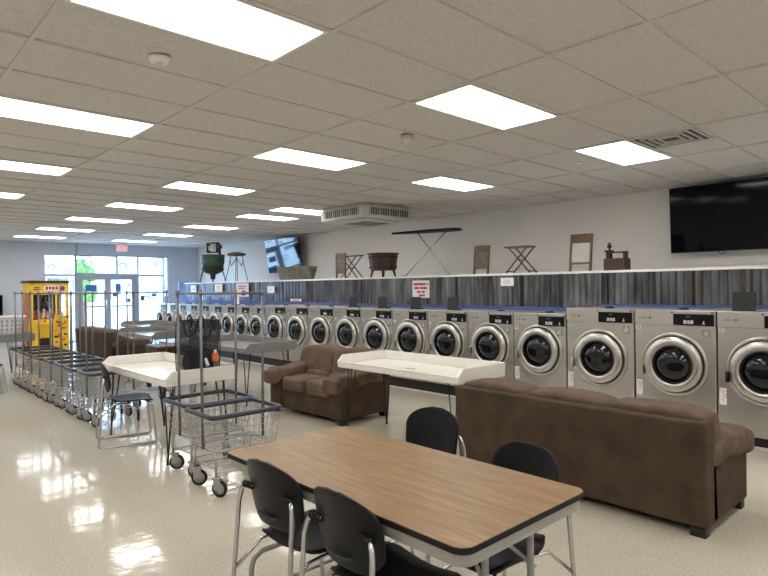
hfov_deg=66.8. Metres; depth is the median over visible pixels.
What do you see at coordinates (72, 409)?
cart
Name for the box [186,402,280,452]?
wire basket
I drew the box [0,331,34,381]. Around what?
folding table
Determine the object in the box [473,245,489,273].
washboard
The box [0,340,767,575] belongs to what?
floor
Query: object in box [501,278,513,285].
paper notice
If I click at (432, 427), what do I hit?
chair
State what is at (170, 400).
wire basket
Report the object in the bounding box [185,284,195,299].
trim
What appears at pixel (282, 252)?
television
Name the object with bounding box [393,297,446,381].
washing machine
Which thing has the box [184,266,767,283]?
trim
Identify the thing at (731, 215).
television
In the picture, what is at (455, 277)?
trim
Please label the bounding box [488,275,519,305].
trim
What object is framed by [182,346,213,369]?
pile
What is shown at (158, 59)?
smoke detector
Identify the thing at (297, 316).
washing machine
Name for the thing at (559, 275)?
trim
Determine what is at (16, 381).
cart
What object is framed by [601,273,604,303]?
trim
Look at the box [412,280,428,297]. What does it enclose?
notice
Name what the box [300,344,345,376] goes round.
cushion
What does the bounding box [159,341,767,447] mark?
trim
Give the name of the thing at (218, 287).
poster
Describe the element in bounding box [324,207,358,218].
grille
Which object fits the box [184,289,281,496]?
cart
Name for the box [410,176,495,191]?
recessed light
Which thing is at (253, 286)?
wall panel
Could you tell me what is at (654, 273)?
trim
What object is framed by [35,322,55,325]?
shelf
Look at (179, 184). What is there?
recessed light
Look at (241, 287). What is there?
poster
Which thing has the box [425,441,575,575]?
chair
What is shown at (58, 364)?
wire basket
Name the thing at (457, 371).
folding table
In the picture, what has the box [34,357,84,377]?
wire basket
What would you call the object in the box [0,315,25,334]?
laundry basket
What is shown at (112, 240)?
recessed light
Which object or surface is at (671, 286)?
trim
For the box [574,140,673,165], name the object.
recessed light
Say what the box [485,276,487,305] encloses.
trim
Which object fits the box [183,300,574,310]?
trim
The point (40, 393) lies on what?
cart
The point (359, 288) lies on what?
wall panel
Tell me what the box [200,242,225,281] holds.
washer
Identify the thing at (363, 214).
air conditioner
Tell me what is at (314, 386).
seat cushion
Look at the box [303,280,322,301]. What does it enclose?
wall panel
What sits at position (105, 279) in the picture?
door
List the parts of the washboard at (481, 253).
rubbing panel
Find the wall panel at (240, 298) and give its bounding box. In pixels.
[235,282,248,300]
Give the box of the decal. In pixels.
[82,258,91,267]
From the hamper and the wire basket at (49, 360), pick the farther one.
the wire basket at (49, 360)
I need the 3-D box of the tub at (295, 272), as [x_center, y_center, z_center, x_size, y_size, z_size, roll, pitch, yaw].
[-1.934,-0.319,12.878,0.608,0.285,1.372,-1,0,-43]
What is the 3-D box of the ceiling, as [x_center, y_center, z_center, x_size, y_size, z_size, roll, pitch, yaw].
[-3.260,-1.508,7.972,12.500,0.196,22.900,-1,0,-43]
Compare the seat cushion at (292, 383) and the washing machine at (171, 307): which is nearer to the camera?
the seat cushion at (292, 383)
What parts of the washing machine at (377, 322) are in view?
door glass, door, soap lid, control panel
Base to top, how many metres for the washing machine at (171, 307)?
1.204 m
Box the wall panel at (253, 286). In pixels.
[249,282,265,300]
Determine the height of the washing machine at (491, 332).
1.061 m
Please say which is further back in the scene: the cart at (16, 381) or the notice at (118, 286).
the notice at (118, 286)
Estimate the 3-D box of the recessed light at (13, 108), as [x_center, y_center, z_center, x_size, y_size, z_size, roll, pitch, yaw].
[-2.599,-1.423,4.847,1.189,0.040,0.580,-1,0,-43]
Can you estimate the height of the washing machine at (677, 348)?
1.186 m
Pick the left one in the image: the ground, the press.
the ground
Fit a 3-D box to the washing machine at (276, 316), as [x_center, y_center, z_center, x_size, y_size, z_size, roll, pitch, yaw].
[-1.875,0.855,11.615,0.834,1.061,0.723,-1,0,-43]
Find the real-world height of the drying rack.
0.457 m
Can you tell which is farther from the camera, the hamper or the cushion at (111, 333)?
the cushion at (111, 333)
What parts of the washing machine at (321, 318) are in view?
door glass, door, control panel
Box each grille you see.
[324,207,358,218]
[347,221,389,225]
[369,207,408,217]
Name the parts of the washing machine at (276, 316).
door glass, door, control panel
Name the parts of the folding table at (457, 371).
leg, rail, leg, rail, leg, rail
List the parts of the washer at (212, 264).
wringer frame, gear post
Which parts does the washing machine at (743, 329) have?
door handle, soap lid, door, door glass, control panel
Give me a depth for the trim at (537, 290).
7.96 m
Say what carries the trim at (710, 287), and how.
attached to the wall
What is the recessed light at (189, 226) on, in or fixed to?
in the ceiling
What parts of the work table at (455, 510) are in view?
leg frame, leg frame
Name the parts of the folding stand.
leg, leg, leg, leg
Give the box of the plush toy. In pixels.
[42,309,45,318]
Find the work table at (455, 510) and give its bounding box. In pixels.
[228,426,583,575]
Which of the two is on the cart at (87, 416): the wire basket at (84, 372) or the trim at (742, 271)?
the wire basket at (84, 372)
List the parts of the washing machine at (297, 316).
door glass, door, control panel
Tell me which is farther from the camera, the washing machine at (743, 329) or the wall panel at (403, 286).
the wall panel at (403, 286)
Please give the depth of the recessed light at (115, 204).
10.12 m
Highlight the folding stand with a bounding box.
[504,245,536,272]
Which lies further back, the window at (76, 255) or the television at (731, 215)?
the window at (76, 255)
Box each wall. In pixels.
[0,240,198,346]
[198,176,767,281]
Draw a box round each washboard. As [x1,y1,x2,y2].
[336,253,345,277]
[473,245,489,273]
[569,233,592,271]
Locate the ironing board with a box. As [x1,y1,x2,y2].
[391,228,462,275]
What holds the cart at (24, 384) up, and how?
on the floor
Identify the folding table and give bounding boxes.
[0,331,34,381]
[103,352,234,464]
[118,326,196,354]
[120,320,180,343]
[188,334,296,406]
[337,350,504,454]
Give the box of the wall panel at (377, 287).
[369,278,395,303]
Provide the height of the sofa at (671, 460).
0.772 m
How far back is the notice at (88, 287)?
17.99 m
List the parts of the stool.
seat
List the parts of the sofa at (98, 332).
arm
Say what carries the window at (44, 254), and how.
in the wall at (20, 261)
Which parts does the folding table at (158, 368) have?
leg, rail, leg, leg, rail, rail, leg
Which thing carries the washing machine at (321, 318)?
on the trim at (395, 381)
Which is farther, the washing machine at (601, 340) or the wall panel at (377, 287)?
the wall panel at (377, 287)
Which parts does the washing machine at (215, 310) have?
door, soap lid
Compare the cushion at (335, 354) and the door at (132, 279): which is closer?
the cushion at (335, 354)
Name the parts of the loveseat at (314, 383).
arm, arm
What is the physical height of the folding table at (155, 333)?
0.830 m
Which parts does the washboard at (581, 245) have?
rubbing panel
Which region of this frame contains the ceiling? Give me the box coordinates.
[0,0,767,247]
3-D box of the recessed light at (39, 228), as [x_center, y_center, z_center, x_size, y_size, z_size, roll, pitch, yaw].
[-7.449,-1.382,13.653,1.189,0.040,0.580,-1,0,-43]
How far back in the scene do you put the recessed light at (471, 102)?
4.68 m
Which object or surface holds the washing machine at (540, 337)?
on the trim at (395, 381)
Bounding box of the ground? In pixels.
[62,304,156,340]
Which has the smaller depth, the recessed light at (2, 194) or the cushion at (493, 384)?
the cushion at (493, 384)
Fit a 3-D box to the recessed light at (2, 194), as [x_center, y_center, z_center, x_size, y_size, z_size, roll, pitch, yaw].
[-5.917,-1.392,8.421,1.189,0.040,0.580,-1,0,-43]
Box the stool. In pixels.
[225,252,247,281]
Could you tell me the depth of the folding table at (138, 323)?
13.55 m
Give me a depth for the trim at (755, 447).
8.60 m
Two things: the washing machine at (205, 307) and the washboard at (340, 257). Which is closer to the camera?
the washboard at (340, 257)
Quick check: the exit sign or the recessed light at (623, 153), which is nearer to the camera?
the recessed light at (623, 153)
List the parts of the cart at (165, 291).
frame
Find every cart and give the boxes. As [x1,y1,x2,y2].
[10,291,57,387]
[17,291,67,391]
[25,291,76,394]
[32,291,84,401]
[43,291,99,406]
[53,291,110,412]
[63,291,124,419]
[77,290,140,426]
[124,290,171,407]
[163,289,252,476]
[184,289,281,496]
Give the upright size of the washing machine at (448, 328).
1.229 m
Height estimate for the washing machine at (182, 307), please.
1.204 m
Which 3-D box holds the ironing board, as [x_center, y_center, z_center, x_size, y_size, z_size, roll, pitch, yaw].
[0.724,-0.601,10.018,1.240,0.801,0.340,-1,0,20]
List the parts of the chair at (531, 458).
leg frame, seat, backrest, leg frame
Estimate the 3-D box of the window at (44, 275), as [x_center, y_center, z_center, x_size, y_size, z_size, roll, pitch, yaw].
[-9.688,0.622,17.433,0.860,2.020,0.060,-1,0,-43]
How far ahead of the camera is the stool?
14.74 m
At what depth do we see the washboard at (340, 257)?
11.45 m
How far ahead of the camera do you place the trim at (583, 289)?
7.52 m
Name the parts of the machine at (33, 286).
panel, prize door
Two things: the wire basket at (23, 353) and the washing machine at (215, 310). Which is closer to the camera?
the wire basket at (23, 353)
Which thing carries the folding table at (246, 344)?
on the floor
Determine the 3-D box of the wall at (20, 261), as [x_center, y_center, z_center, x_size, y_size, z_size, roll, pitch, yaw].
[-10.967,0.057,16.291,12.100,3.181,0.200,-1,0,-43]
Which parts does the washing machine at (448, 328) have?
door glass, door, soap lid, control panel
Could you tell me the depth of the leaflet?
15.79 m
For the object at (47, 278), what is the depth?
17.34 m
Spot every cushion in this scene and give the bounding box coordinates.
[88,327,103,330]
[97,328,122,340]
[282,373,326,393]
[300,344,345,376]
[306,377,330,397]
[330,347,377,374]
[464,378,539,393]
[528,387,618,405]
[607,397,720,443]
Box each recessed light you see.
[0,96,156,137]
[0,160,73,175]
[0,192,26,198]
[12,235,67,238]
[36,227,96,231]
[63,217,132,223]
[65,0,328,62]
[105,202,185,211]
[112,240,156,242]
[143,233,192,236]
[162,181,257,195]
[184,225,238,229]
[235,214,299,220]
[252,147,367,170]
[267,207,322,214]
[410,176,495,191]
[412,83,558,129]
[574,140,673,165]
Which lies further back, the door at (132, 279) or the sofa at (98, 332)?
the door at (132, 279)
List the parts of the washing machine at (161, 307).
door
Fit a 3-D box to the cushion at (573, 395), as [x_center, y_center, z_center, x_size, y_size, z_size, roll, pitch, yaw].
[1.446,1.015,4.370,0.412,0.517,0.657,-1,0,-43]
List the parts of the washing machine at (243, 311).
door glass, door, control panel, soap lid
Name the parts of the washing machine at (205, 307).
door, soap lid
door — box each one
[80,277,107,327]
[108,277,134,337]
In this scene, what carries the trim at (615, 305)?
attached to the washing machine at (677, 348)
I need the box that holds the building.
[45,259,165,306]
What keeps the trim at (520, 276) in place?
attached to the wall
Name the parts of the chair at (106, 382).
backrest, leg frame, seat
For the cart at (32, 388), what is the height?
1.545 m
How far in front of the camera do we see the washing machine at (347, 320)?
9.71 m
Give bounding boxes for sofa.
[75,326,150,361]
[455,378,754,538]
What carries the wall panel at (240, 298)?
attached to the wall
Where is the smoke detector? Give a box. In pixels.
[149,53,169,65]
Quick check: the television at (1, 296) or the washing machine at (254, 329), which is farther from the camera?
the television at (1, 296)
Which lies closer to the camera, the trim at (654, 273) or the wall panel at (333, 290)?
the trim at (654, 273)
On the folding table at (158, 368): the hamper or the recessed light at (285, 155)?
the hamper
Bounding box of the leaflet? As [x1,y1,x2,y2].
[191,285,195,291]
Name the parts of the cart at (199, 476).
frame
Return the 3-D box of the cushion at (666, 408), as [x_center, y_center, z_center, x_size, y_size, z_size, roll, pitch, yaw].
[1.860,1.012,3.924,0.412,0.517,0.705,-1,0,-43]
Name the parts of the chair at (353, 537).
leg frame, backrest, leg frame, seat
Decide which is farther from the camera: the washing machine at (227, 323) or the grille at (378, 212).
the washing machine at (227, 323)
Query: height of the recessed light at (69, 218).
0.040 m
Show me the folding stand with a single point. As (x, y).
(524, 246)
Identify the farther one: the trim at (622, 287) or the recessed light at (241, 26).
the trim at (622, 287)
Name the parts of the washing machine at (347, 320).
door glass, door, soap lid, control panel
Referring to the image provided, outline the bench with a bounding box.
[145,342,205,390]
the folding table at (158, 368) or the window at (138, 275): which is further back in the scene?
the window at (138, 275)
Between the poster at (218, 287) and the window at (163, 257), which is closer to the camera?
the poster at (218, 287)
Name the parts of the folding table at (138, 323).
rail, rail, rail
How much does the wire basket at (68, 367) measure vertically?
0.269 m
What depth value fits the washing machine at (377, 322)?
9.17 m
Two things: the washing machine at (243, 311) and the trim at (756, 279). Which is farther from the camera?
the washing machine at (243, 311)
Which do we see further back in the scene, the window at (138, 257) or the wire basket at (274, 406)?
the window at (138, 257)
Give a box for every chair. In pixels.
[0,364,7,393]
[95,362,157,449]
[231,458,328,575]
[299,486,460,575]
[389,406,466,568]
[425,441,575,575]
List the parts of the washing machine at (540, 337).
door glass, door, control panel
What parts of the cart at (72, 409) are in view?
frame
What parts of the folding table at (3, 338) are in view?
leg, rail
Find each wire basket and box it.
[11,349,57,366]
[18,352,66,370]
[26,355,74,373]
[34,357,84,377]
[45,357,99,381]
[55,360,110,386]
[65,365,124,392]
[79,370,140,397]
[165,393,251,438]
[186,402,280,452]
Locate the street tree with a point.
(80, 268)
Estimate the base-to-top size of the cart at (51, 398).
1.545 m
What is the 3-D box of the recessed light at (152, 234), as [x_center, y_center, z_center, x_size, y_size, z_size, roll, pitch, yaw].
[-5.663,-1.404,15.313,1.189,0.040,0.580,-1,0,-43]
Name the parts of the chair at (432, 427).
backrest, leg frame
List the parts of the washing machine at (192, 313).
door, soap lid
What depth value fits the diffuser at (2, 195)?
8.73 m
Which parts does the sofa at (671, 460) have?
arm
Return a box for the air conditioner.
[321,202,412,226]
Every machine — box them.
[21,280,68,354]
[156,296,183,341]
[165,296,182,342]
[175,296,204,340]
[186,296,217,333]
[197,297,217,335]
[208,297,242,334]
[220,297,257,334]
[237,297,259,354]
[248,297,266,356]
[265,304,302,359]
[285,305,336,360]
[308,305,348,344]
[333,296,377,347]
[361,297,422,376]
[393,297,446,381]
[428,297,496,385]
[468,309,542,380]
[513,310,567,387]
[566,306,659,398]
[635,307,731,416]
[717,292,767,438]
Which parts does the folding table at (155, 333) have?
leg, rail, rail, rail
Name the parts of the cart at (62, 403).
frame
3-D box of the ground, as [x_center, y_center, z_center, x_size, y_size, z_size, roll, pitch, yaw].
[-24.943,1.856,37.899,75.000,0.130,50.490,-1,0,-43]
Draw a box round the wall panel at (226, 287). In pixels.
[221,283,234,300]
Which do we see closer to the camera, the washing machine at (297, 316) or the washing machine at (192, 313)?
the washing machine at (297, 316)
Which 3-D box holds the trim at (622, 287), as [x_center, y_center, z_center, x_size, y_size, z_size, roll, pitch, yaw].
[2.973,0.209,7.078,0.026,0.800,0.630,-1,0,-43]
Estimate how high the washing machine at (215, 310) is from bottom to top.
1.204 m
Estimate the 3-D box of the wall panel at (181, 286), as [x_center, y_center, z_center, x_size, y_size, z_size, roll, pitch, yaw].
[-5.757,0.700,17.302,0.700,1.780,0.300,-1,0,-43]
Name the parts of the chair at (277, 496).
backrest, seat, leg frame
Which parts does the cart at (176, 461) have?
frame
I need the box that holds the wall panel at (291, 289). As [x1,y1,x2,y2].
[283,281,302,301]
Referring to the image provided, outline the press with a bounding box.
[604,242,630,269]
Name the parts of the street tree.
crown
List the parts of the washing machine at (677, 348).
door handle, door glass, door, control panel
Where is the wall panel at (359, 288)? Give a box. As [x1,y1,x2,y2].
[345,279,368,302]
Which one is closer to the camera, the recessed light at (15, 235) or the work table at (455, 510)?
the work table at (455, 510)
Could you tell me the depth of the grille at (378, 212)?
10.11 m
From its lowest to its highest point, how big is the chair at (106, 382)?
0.828 m
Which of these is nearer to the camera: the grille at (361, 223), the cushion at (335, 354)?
the cushion at (335, 354)
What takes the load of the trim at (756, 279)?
attached to the wall
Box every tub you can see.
[200,254,224,267]
[277,266,317,279]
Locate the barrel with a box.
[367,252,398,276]
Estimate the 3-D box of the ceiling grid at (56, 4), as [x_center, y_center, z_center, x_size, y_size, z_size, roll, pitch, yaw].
[-3.259,-1.419,7.972,12.100,0.034,22.500,-1,0,-43]
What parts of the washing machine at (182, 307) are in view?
door, soap lid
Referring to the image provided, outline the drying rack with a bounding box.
[341,255,363,277]
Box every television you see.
[0,295,2,315]
[264,236,302,272]
[669,177,767,252]
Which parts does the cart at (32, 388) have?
frame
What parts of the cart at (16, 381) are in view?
frame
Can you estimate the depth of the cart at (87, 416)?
6.85 m
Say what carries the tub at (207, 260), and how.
in the washer at (212, 264)
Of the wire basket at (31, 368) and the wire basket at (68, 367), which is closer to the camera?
the wire basket at (68, 367)
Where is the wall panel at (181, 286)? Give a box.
[178,282,198,301]
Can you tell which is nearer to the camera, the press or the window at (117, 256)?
the press
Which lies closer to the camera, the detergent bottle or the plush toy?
the detergent bottle
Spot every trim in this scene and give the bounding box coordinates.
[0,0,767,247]
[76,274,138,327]
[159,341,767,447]
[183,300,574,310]
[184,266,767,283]
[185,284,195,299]
[220,357,767,450]
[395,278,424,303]
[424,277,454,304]
[455,277,456,296]
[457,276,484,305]
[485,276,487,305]
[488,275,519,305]
[519,275,521,305]
[522,274,558,306]
[558,274,560,306]
[561,273,600,306]
[599,304,767,308]
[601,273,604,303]
[605,272,652,303]
[653,272,655,303]
[656,271,686,304]
[687,271,692,304]
[692,269,739,304]
[740,269,745,291]
[746,269,767,305]
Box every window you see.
[44,254,75,274]
[44,275,75,341]
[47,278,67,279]
[76,255,116,273]
[117,256,137,274]
[138,257,162,275]
[138,275,163,305]
[163,257,167,302]
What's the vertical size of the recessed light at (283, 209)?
0.040 m
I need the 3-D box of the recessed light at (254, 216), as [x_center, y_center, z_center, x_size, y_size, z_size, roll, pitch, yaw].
[-2.344,-1.435,11.739,1.189,0.040,0.580,-1,0,-43]
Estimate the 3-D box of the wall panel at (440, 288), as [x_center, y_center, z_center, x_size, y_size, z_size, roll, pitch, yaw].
[0.897,0.228,9.313,0.026,0.800,0.690,-1,0,-43]
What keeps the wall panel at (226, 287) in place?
attached to the wall
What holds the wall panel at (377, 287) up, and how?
attached to the wall
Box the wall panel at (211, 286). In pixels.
[208,283,220,299]
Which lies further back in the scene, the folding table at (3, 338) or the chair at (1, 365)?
the folding table at (3, 338)
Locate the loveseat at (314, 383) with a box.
[264,344,389,425]
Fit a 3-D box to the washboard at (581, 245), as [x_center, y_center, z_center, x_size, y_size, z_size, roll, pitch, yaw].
[2.639,-0.472,7.807,0.310,0.509,0.085,-1,0,44]
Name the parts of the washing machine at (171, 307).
door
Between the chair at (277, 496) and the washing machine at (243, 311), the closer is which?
the chair at (277, 496)
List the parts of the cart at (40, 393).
frame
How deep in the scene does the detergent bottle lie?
5.46 m
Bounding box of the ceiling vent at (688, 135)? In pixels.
[629,127,713,148]
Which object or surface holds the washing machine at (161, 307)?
on the trim at (395, 381)
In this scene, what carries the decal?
attached to the window at (76, 255)
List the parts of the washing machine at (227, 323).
door glass, door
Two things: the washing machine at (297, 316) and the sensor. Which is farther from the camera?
the washing machine at (297, 316)
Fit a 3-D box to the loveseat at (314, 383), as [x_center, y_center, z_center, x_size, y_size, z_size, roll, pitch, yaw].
[-0.706,1.147,7.209,1.410,0.802,0.935,-1,0,43]
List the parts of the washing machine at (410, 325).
door glass, door, soap lid, control panel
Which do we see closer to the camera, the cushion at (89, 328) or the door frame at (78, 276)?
the cushion at (89, 328)
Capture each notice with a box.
[86,285,96,290]
[116,284,120,291]
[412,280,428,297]
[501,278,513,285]
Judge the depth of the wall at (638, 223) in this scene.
10.79 m
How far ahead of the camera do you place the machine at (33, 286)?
14.13 m
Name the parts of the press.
post, handle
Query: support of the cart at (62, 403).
on the floor
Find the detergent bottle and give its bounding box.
[205,350,218,365]
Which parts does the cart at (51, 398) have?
frame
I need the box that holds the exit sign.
[116,244,127,251]
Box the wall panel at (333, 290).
[323,280,344,302]
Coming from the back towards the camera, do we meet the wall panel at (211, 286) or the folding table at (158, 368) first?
the wall panel at (211, 286)
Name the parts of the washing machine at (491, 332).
door glass, door, control panel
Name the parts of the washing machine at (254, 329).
door, door glass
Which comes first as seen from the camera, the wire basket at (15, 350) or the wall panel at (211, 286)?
the wire basket at (15, 350)
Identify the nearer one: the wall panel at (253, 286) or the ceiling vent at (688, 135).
the ceiling vent at (688, 135)
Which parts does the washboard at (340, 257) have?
rubbing panel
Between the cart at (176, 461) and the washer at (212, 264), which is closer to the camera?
the cart at (176, 461)
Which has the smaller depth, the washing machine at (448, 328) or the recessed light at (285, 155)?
the recessed light at (285, 155)
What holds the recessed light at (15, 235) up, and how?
in the ceiling
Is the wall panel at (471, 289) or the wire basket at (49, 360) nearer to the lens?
the wire basket at (49, 360)
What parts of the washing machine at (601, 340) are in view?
door handle, door glass, door, control panel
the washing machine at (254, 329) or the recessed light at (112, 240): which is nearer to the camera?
the washing machine at (254, 329)
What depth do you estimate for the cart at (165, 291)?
7.90 m
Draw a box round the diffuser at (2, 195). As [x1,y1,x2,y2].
[0,193,21,198]
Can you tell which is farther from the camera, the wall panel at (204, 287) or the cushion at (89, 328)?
the wall panel at (204, 287)
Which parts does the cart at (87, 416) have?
frame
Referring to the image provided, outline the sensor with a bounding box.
[401,133,413,143]
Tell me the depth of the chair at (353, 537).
2.10 m
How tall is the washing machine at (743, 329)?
1.354 m
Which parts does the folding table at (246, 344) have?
rail, leg, leg, rail, rail, leg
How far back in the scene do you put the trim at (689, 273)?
6.54 m
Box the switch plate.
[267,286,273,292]
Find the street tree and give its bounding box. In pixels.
[71,259,97,325]
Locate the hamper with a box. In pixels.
[175,319,220,370]
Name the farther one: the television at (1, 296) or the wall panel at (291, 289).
the television at (1, 296)
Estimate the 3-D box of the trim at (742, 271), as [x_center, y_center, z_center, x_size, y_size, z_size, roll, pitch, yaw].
[3.798,0.201,6.159,0.013,0.800,0.050,-1,0,-43]
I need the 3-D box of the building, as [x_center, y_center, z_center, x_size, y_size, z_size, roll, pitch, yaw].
[-33.982,-0.436,57.154,32.800,4.600,6.800,-1,0,-43]
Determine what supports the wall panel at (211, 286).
attached to the wall
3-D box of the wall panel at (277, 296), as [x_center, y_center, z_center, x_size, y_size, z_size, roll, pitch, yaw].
[-2.420,0.260,12.899,0.006,0.800,0.700,-1,0,-43]
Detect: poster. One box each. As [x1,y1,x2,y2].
[215,284,221,291]
[236,283,248,296]
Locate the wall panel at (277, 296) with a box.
[266,281,283,301]
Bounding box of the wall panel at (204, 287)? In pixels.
[196,283,207,299]
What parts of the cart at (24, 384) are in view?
frame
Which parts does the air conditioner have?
intake panel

